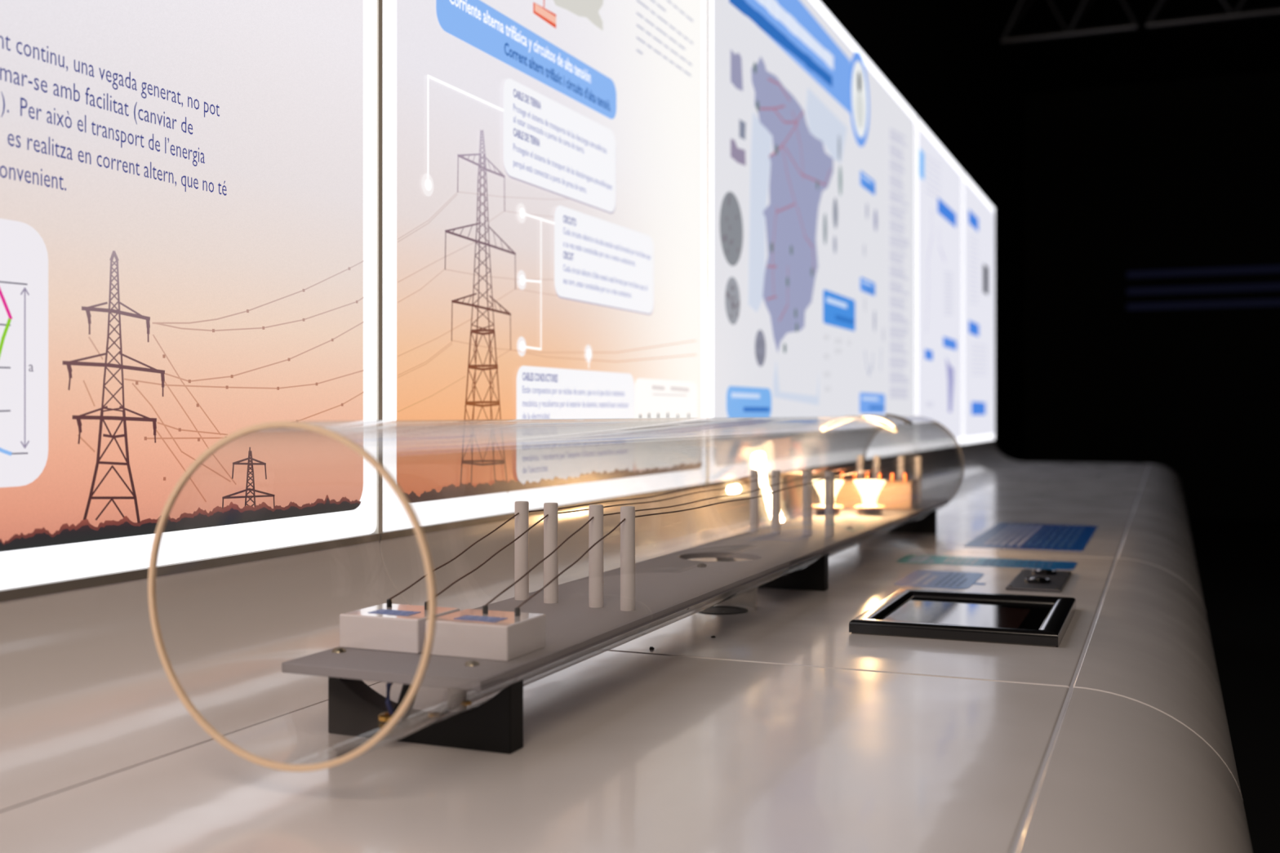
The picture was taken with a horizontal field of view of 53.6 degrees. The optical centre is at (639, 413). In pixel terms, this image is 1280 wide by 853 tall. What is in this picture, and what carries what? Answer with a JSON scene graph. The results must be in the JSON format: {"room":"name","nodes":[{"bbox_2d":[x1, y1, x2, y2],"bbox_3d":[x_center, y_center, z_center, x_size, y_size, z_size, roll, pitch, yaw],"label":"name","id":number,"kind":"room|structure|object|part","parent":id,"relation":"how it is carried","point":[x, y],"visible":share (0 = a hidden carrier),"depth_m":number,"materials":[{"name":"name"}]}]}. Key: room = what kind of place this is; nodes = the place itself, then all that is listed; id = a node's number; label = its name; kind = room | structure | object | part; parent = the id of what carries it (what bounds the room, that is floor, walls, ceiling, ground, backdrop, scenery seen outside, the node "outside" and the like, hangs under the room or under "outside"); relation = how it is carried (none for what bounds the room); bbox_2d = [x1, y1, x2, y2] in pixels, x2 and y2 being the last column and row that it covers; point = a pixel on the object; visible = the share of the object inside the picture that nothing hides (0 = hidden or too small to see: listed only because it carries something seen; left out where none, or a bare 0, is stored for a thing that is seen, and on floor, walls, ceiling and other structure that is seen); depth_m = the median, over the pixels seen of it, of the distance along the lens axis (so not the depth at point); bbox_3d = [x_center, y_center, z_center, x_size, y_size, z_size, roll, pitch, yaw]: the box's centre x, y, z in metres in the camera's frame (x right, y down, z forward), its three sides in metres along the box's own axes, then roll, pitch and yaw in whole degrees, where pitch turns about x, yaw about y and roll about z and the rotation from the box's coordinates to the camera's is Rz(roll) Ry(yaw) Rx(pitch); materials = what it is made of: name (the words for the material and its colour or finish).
{"room":"museum","nodes":[
{"label":"museum","id":0,"kind":"room"},
{"bbox_2d":[819,0,1024,462],"bbox_3d":[0.838,-1.288,6.150,0.075,4.925,19.000,0,0,23],"label":"wall","id":1,"kind":"structure","parent":0,"point":[948,60],"depth_m":11.17,"materials":[{"name":"black paint"}]},
{"bbox_2d":[982,0,1279,94],"bbox_3d":[4.589,-3.788,4.590,8.050,0.075,19.000,0,0,23],"label":"ceiling","id":2,"kind":"structure","parent":0,"point":[1250,45],"depth_m":12.89,"materials":[{"name":"black paint"}]},
{"bbox_2d":[1000,0,1138,44],"bbox_3d":[2.462,-2.316,7.261,0.738,0.401,0.335,0,0,23],"label":"truss","id":3,"kind":"object","parent":2,"relation":"hanging from","point":[1067,33],"visible":1,"depth_m":7.13,"materials":[{"name":"grey metal"}]},
{"bbox_2d":[1145,0,1279,28],"bbox_3d":[3.639,-2.316,6.772,1.747,0.401,0.335,0,0,23],"label":"truss","id":4,"kind":"object","parent":2,"relation":"hanging from","point":[1232,15],"visible":1,"depth_m":6.83,"materials":[{"name":"grey metal"}]},
{"bbox_2d":[1024,71,1279,520],"bbox_3d":[8.252,-1.288,13.396,8.200,4.925,0.075,0,0,23],"label":"wall","id":5,"kind":"structure","parent":0,"point":[1185,173],"depth_m":14.36,"materials":[{"name":"black paint"}]},
{"bbox_2d":[1124,263,1279,279],"bbox_3d":[6.600,-1.580,14.015,2.325,0.110,0.050,0,0,23],"label":"light strip","id":6,"kind":"object","parent":5,"relation":"attached to","point":[1272,268],"visible":1,"depth_m":14.13,"materials":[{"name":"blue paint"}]},
{"bbox_2d":[1124,281,1279,297],"bbox_3d":[6.600,-1.387,14.015,2.325,0.110,0.050,0,0,23],"label":"light strip","id":7,"kind":"object","parent":5,"relation":"attached to","point":[1261,286],"visible":1,"depth_m":14.13,"materials":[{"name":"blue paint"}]},
{"bbox_2d":[1124,297,1279,311],"bbox_3d":[6.600,-1.212,14.015,2.325,0.110,0.050,0,0,23],"label":"light strip","id":8,"kind":"object","parent":5,"relation":"attached to","point":[1249,303],"visible":1,"depth_m":14.13,"materials":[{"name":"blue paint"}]},
{"bbox_2d":[1187,518,1279,852],"bbox_3d":[4.589,1.212,4.590,8.050,0.075,19.000,0,0,23],"label":"floor","id":9,"kind":"structure","parent":0,"point":[1237,561],"depth_m":6.47,"materials":[{"name":"black carpet"}]},
{"bbox_2d":[0,441,1253,852],"bbox_3d":[0.755,0.660,2.834,0.908,1.030,7.838,0,0,23],"label":"display counter","id":10,"kind":"object","parent":9,"relation":"on","point":[788,729],"visible":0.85,"depth_m":1.04,"materials":[{"name":"white plastic"}]},
{"bbox_3d":[-0.448,0.204,0.905,0.168,0.118,1.114,0,0,23],"label":"cove panel","id":11,"kind":"part","parent":10,"relation":"part of","materials":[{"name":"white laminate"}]},
{"bbox_2d":[328,676,523,754],"bbox_3d":[-0.165,0.225,0.970,0.161,0.051,0.021,0,0,23],"label":"cradle","id":12,"kind":"object","parent":10,"relation":"on","point":[495,725],"visible":0.72,"depth_m":0.95,"materials":[{"name":"black"}]},
{"bbox_2d":[147,415,964,772],"bbox_3d":[0.190,0.117,1.824,0.225,0.226,2.186,0,0,23],"label":"tube","id":13,"kind":"object","parent":12,"relation":"on","point":[918,422],"visible":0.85,"depth_m":0.92,"materials":[{"name":"glass"}]},
{"bbox_2d":[428,711,439,716],"bbox_3d":[-0.151,0.220,0.929,0.009,0.003,0.008,0,0,23],"label":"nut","id":14,"kind":"object","parent":13,"relation":"on","point":[431,713],"visible":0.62,"depth_m":0.93,"materials":[{"name":"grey metal"}]},
{"bbox_2d":[461,700,471,706],"bbox_3d":[-0.128,0.212,0.930,0.009,0.003,0.008,0,0,23],"label":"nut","id":15,"kind":"object","parent":13,"relation":"in","point":[468,704],"visible":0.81,"depth_m":0.93,"materials":[{"name":"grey metal"}]},
{"bbox_2d":[281,497,947,711],"bbox_3d":[0.201,0.200,1.850,0.170,0.035,2.030,0,0,23],"label":"board","id":16,"kind":"object","parent":13,"relation":"in","point":[667,584],"visible":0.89,"depth_m":1.24,"materials":[{"name":"grey"}]},
{"bbox_2d":[377,682,418,721],"bbox_3d":[-0.177,0.209,0.934,0.030,0.034,0.015,0,0,-15],"label":"power cable","id":17,"kind":"object","parent":16,"relation":"attached to","point":[384,717],"visible":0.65,"depth_m":0.93,"materials":[{"name":"black plastic"}]},
{"bbox_2d":[339,599,459,653],"bbox_3d":[-0.193,0.169,1.020,0.073,0.033,0.064,0,0,23],"label":"block","id":18,"kind":"object","parent":16,"relation":"on","point":[388,626],"visible":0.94,"depth_m":0.99,"materials":[{"name":"white plastic"}]},
{"bbox_3d":[-0.196,0.159,1.012,0.038,0.001,0.019,0,0,23],"label":"label plate","id":19,"kind":"part","parent":18,"relation":"part of","materials":[{"name":"blue"}]},
{"bbox_2d":[425,604,545,662],"bbox_3d":[-0.120,0.169,0.990,0.072,0.033,0.064,0,0,23],"label":"block","id":20,"kind":"object","parent":16,"relation":"on","point":[484,633],"visible":0.98,"depth_m":0.97,"materials":[{"name":"white plastic"}]},
{"bbox_3d":[-0.123,0.159,0.982,0.038,0.001,0.019,0,0,23],"label":"label plate","id":21,"kind":"part","parent":20,"relation":"part of","materials":[{"name":"blue"}]},
{"bbox_2d":[484,461,901,605],"bbox_3d":[0.205,0.124,1.812,0.008,0.058,1.739,0,0,22],"label":"wire","id":22,"kind":"object","parent":20,"relation":"attached to","point":[591,518],"visible":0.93,"depth_m":1.31,"materials":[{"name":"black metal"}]},
{"bbox_2d":[514,501,528,600],"bbox_3d":[-0.118,0.137,1.266,0.014,0.098,0.014,0,0,23],"label":"post","id":23,"kind":"object","parent":16,"relation":"on","point":[521,520],"visible":0.98,"depth_m":1.26,"materials":[{"name":"white"}]},
{"bbox_2d":[388,460,859,599],"bbox_3d":[0.126,0.124,1.853,0.007,0.058,1.754,0,0,22],"label":"wire","id":24,"kind":"object","parent":23,"relation":"attached to","point":[515,515],"visible":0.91,"depth_m":1.36,"materials":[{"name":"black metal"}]},
{"bbox_2d":[543,502,558,603],"bbox_3d":[-0.087,0.137,1.245,0.014,0.098,0.014,0,0,23],"label":"post","id":25,"kind":"object","parent":16,"relation":"on","point":[550,522],"visible":0.98,"depth_m":1.24,"materials":[{"name":"white"}]},
{"bbox_2d":[426,461,875,601],"bbox_3d":[0.158,0.124,1.835,0.007,0.058,1.746,0,0,22],"label":"wire","id":26,"kind":"object","parent":25,"relation":"attached to","point":[547,515],"visible":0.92,"depth_m":1.31,"materials":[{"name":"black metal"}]},
{"bbox_2d":[588,504,603,608],"bbox_3d":[-0.042,0.137,1.218,0.014,0.098,0.014,0,0,23],"label":"post","id":27,"kind":"object","parent":16,"relation":"on","point":[596,524],"visible":1,"depth_m":1.21,"materials":[{"name":"white"}]},
{"bbox_2d":[620,506,635,611],"bbox_3d":[-0.011,0.137,1.198,0.014,0.098,0.014,0,0,23],"label":"post","id":28,"kind":"object","parent":16,"relation":"on","point":[628,526],"visible":1,"depth_m":1.19,"materials":[{"name":"white"}]},
{"bbox_2d":[517,462,917,607],"bbox_3d":[0.237,0.124,1.795,0.004,0.058,1.731,0,0,23],"label":"wire","id":29,"kind":"object","parent":28,"relation":"attached to","point":[623,520],"visible":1,"depth_m":1.27,"materials":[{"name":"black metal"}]},
{"bbox_2d":[697,563,706,567],"bbox_3d":[0.074,0.184,1.534,0.012,0.004,0.012,0,0,23],"label":"crumb","id":30,"kind":"object","parent":16,"relation":"on","point":[700,565],"visible":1,"depth_m":1.53,"materials":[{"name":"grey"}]},
{"bbox_2d":[750,469,759,533],"bbox_3d":[0.179,0.137,1.982,0.014,0.098,0.014,0,0,23],"label":"post","id":31,"kind":"object","parent":16,"relation":"on","point":[754,503],"visible":1,"depth_m":1.98,"materials":[{"name":"white"}]},
{"bbox_2d":[771,470,780,533],"bbox_3d":[0.210,0.137,1.961,0.014,0.098,0.014,0,0,23],"label":"post","id":32,"kind":"object","parent":16,"relation":"on","point":[775,497],"visible":1,"depth_m":1.95,"materials":[{"name":"white"}]},
{"bbox_2d":[802,471,812,535],"bbox_3d":[0.256,0.137,1.934,0.014,0.098,0.014,0,0,23],"label":"post","id":33,"kind":"object","parent":16,"relation":"on","point":[806,489],"visible":1,"depth_m":1.93,"materials":[{"name":"white"}]},
{"bbox_2d":[812,479,844,515],"bbox_3d":[0.345,0.154,2.326,0.058,0.063,0.058,0,0,23],"label":"lamp","id":34,"kind":"object","parent":16,"relation":"on","point":[820,486],"visible":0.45,"depth_m":2.31,"materials":[{"name":"grey"}]},
{"bbox_2d":[824,471,834,537],"bbox_3d":[0.286,0.137,1.913,0.014,0.098,0.014,0,0,23],"label":"post","id":35,"kind":"object","parent":16,"relation":"on","point":[828,482],"visible":1,"depth_m":1.91,"materials":[{"name":"white"}]},
{"bbox_2d":[857,455,863,478],"bbox_3d":[0.463,0.137,2.663,0.014,0.098,0.014,0,0,23],"label":"post","id":36,"kind":"object","parent":16,"relation":"on","point":[860,458],"visible":0.48,"depth_m":2.66,"materials":[{"name":"white"}]},
{"bbox_2d":[853,480,885,515],"bbox_3d":[0.421,0.154,2.324,0.058,0.063,0.058,0,0,23],"label":"lamp","id":37,"kind":"object","parent":16,"relation":"on","point":[869,490],"visible":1,"depth_m":2.31,"materials":[{"name":"grey"}]},
{"bbox_2d":[873,455,879,479],"bbox_3d":[0.493,0.137,2.642,0.014,0.098,0.014,0,0,23],"label":"post","id":38,"kind":"object","parent":16,"relation":"on","point":[876,458],"visible":0.53,"depth_m":2.64,"materials":[{"name":"white"}]},
{"bbox_2d":[835,471,919,509],"bbox_3d":[0.466,0.151,2.503,0.155,0.070,0.075,0,0,23],"label":"power plant","id":39,"kind":"object","parent":16,"relation":"on","point":[895,494],"visible":0.62,"depth_m":2.46,"materials":[{"name":"brown"}]},
{"bbox_3d":[0.466,0.133,2.503,0.155,0.004,0.075,0,0,23],"label":"lid","id":40,"kind":"part","parent":39,"relation":"part of","materials":[{"name":"brown"}]},
{"bbox_2d":[897,456,904,479],"bbox_3d":[0.539,0.137,2.615,0.014,0.098,0.014,0,0,23],"label":"post","id":41,"kind":"object","parent":16,"relation":"on","point":[900,470],"visible":0.43,"depth_m":2.61,"materials":[{"name":"white"}]},
{"bbox_2d":[915,456,921,504],"bbox_3d":[0.569,0.137,2.594,0.014,0.098,0.014,0,0,23],"label":"post","id":42,"kind":"object","parent":16,"relation":"on","point":[917,459],"visible":0.76,"depth_m":2.59,"materials":[{"name":"white"}]},
{"bbox_2d":[858,413,912,424],"bbox_3d":[0.471,0.011,2.471,0.101,0.021,0.125,0,0,23],"label":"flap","id":43,"kind":"object","parent":13,"relation":"on","point":[899,420],"visible":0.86,"depth_m":2.46,"materials":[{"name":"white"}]},
{"bbox_2d":[0,440,995,601],"bbox_3d":[0.308,0.141,3.019,0.091,0.008,7.836,0,0,23],"label":"panel frame","id":44,"kind":"object","parent":10,"relation":"on","point":[11,593],"visible":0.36,"depth_m":1.31,"materials":[{"name":"silver metal"}]},
{"bbox_2d":[0,0,376,589],"bbox_3d":[-0.553,-0.467,0.944,0.094,1.207,1.117,0,0,23],"label":"display panel","id":45,"kind":"object","parent":44,"relation":"on","point":[188,188],"visible":0.99,"depth_m":1.16,"materials":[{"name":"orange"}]},
{"bbox_2d":[371,0,706,533],"bbox_3d":[-0.124,-0.467,1.976,0.094,1.207,1.117,0,0,23],"label":"display panel","id":46,"kind":"object","parent":44,"relation":"on","point":[541,164],"visible":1,"depth_m":1.80,"materials":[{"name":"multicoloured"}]},
{"bbox_2d":[705,0,915,483],"bbox_3d":[0.491,-0.467,3.456,0.093,1.207,2.381,0,0,23],"label":"display panel","id":47,"kind":"object","parent":44,"relation":"on","point":[811,150],"visible":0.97,"depth_m":3.13,"materials":[{"name":"white plastic"}]},
{"bbox_2d":[915,115,962,451],"bbox_3d":[1.163,-0.467,5.072,0.092,1.207,1.117,0,0,23],"label":"display panel","id":48,"kind":"object","parent":44,"relation":"on","point":[939,177],"visible":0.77,"depth_m":4.97,"materials":[{"name":"white plastic"}]},
{"bbox_2d":[961,170,994,444],"bbox_3d":[1.592,-0.467,6.104,0.092,1.207,1.117,0,0,23],"label":"display panel","id":49,"kind":"object","parent":44,"relation":"on","point":[978,213],"visible":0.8,"depth_m":6.02,"materials":[{"name":"white plastic"}]},
{"bbox_2d":[983,263,988,295],"bbox_3d":[1.708,-0.661,6.262,0.001,0.141,0.182,0,0,23],"label":"photo","id":50,"kind":"object","parent":49,"relation":"attached to","point":[985,268],"depth_m":6.26},
{"bbox_3d":[-0.096,0.261,0.759,0.594,0.022,1.114,0,0,23],"label":"panel","id":51,"kind":"part","parent":10,"relation":"part of","materials":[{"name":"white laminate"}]},
{"bbox_3d":[-0.019,0.204,1.937,0.168,0.118,1.114,0,0,23],"label":"cove panel","id":52,"kind":"part","parent":10,"relation":"part of","materials":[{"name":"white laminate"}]},
{"bbox_2d":[699,605,747,614],"bbox_3d":[0.107,0.223,1.618,0.084,0.054,0.088,0,0,23],"label":"disc","id":53,"kind":"object","parent":10,"relation":"on","point":[715,610],"visible":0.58,"depth_m":1.60,"materials":[{"name":"black"}]},
{"bbox_2d":[716,553,828,591],"bbox_3d":[0.189,0.225,1.823,0.161,0.051,0.021,0,0,23],"label":"cradle","id":54,"kind":"object","parent":10,"relation":"on","point":[815,576],"visible":0.41,"depth_m":1.79,"materials":[{"name":"black"}]},
{"bbox_3d":[0.410,0.204,2.969,0.168,0.118,1.114,0,0,23],"label":"cove panel","id":55,"kind":"part","parent":10,"relation":"part of","materials":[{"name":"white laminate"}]},
{"bbox_3d":[0.333,0.261,1.790,0.594,0.022,1.114,0,0,23],"label":"panel","id":56,"kind":"part","parent":10,"relation":"part of","materials":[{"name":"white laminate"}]},
{"bbox_3d":[0.839,0.204,4.001,0.168,0.118,1.114,0,0,23],"label":"cove panel","id":57,"kind":"part","parent":10,"relation":"part of","materials":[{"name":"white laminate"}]},
{"bbox_2d":[888,509,936,533],"bbox_3d":[0.541,0.225,2.667,0.161,0.051,0.021,0,0,23],"label":"cradle","id":58,"kind":"object","parent":10,"relation":"on","point":[926,524],"visible":0.34,"depth_m":2.64,"materials":[{"name":"black"}]},
{"bbox_2d":[893,570,985,588],"bbox_3d":[0.460,0.250,1.910,0.124,0.001,0.195,0,0,23],"label":"sticker","id":59,"kind":"object","parent":10,"relation":"on","point":[930,579],"visible":1,"depth_m":1.90,"materials":[{"name":"blue"}]},
{"bbox_3d":[1.268,0.204,5.032,0.168,0.118,1.114,0,0,23],"label":"cove panel","id":60,"kind":"part","parent":10,"relation":"part of","materials":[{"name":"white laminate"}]},
{"bbox_2d":[848,588,1075,647],"bbox_3d":[0.397,0.242,1.529,0.226,0.015,0.288,0,0,23],"label":"screen","id":61,"kind":"object","parent":10,"relation":"on","point":[969,616],"visible":1,"depth_m":1.49,"materials":[{"name":"black paint"}]},
{"bbox_3d":[0.304,0.241,1.567,0.025,0.014,0.288,0,0,23],"label":"frame rail","id":62,"kind":"part","parent":61,"relation":"part of","materials":[{"name":"black paint"}]},
{"bbox_3d":[0.346,0.241,1.407,0.226,0.014,0.025,0,0,23],"label":"frame rail","id":63,"kind":"part","parent":61,"relation":"part of","materials":[{"name":"black paint"}]},
{"bbox_3d":[0.397,0.242,1.529,0.181,0.002,0.242,0,0,23],"label":"glass","id":64,"kind":"part","parent":61,"relation":"part of","materials":[{"name":"black glass"}]},
{"bbox_3d":[0.447,0.241,1.650,0.226,0.014,0.025,0,0,23],"label":"frame rail","id":65,"kind":"part","parent":61,"relation":"part of","materials":[{"name":"black paint"}]},
{"bbox_3d":[0.490,0.241,1.490,0.025,0.014,0.288,0,0,23],"label":"frame rail","id":66,"kind":"part","parent":61,"relation":"part of","materials":[{"name":"black paint"}]},
{"bbox_2d":[897,555,1077,570],"bbox_3d":[0.577,0.250,2.118,0.284,0.001,0.145,0,0,23],"label":"sticker","id":67,"kind":"object","parent":10,"relation":"on","point":[1002,562],"visible":1,"depth_m":2.13,"materials":[{"name":"blue"}]},
{"bbox_3d":[0.762,0.261,2.822,0.594,0.022,1.114,0,0,23],"label":"panel","id":68,"kind":"part","parent":10,"relation":"part of","materials":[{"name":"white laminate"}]},
{"bbox_3d":[1.700,0.204,6.071,0.168,0.118,1.130,0,0,23],"label":"cove panel","id":69,"kind":"part","parent":10,"relation":"part of","materials":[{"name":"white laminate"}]},
{"bbox_2d":[963,522,1097,551],"bbox_3d":[0.811,0.250,2.596,0.213,0.001,0.558,0,0,23],"label":"sticker","id":70,"kind":"object","parent":10,"relation":"on","point":[1002,535],"visible":1,"depth_m":2.55,"materials":[{"name":"blue"}]},
{"bbox_3d":[1.192,0.261,3.854,0.594,0.022,1.114,0,0,23],"label":"panel","id":71,"kind":"part","parent":10,"relation":"part of","materials":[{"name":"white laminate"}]},
{"bbox_2d":[1005,568,1071,592],"bbox_3d":[0.596,0.245,1.886,0.074,0.010,0.230,0,0,23],"label":"plate","id":72,"kind":"object","parent":10,"relation":"on","point":[1047,580],"visible":1,"depth_m":1.85,"materials":[{"name":"grey metal"}]},
{"bbox_3d":[1.621,0.261,4.886,0.594,0.022,1.114,0,0,23],"label":"panel","id":73,"kind":"part","parent":10,"relation":"part of","materials":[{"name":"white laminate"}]},
{"bbox_3d":[2.053,0.261,5.925,0.594,0.022,1.130,0,0,23],"label":"panel","id":74,"kind":"part","parent":10,"relation":"part of","materials":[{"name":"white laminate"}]},
{"bbox_3d":[0.247,0.669,0.616,0.142,0.838,1.114,0,0,23],"label":"panel","id":75,"kind":"part","parent":10,"relation":"part of","materials":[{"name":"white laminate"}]},
{"bbox_3d":[0.676,0.669,1.648,0.142,0.838,1.114,0,0,23],"label":"panel","id":76,"kind":"part","parent":10,"relation":"part of","materials":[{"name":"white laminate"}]},
{"bbox_3d":[1.105,0.669,2.680,0.142,0.838,1.114,0,0,23],"label":"panel","id":77,"kind":"part","parent":10,"relation":"part of","materials":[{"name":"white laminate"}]},
{"bbox_3d":[1.534,0.669,3.712,0.142,0.838,1.114,0,0,23],"label":"panel","id":78,"kind":"part","parent":10,"relation":"part of","materials":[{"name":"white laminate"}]},
{"bbox_3d":[1.964,0.669,4.743,0.142,0.838,1.114,0,0,23],"label":"panel","id":79,"kind":"part","parent":10,"relation":"part of","materials":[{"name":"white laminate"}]},
{"bbox_3d":[2.396,0.669,5.782,0.142,0.838,1.130,0,0,23],"label":"panel","id":80,"kind":"part","parent":10,"relation":"part of","materials":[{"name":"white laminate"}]}
]}

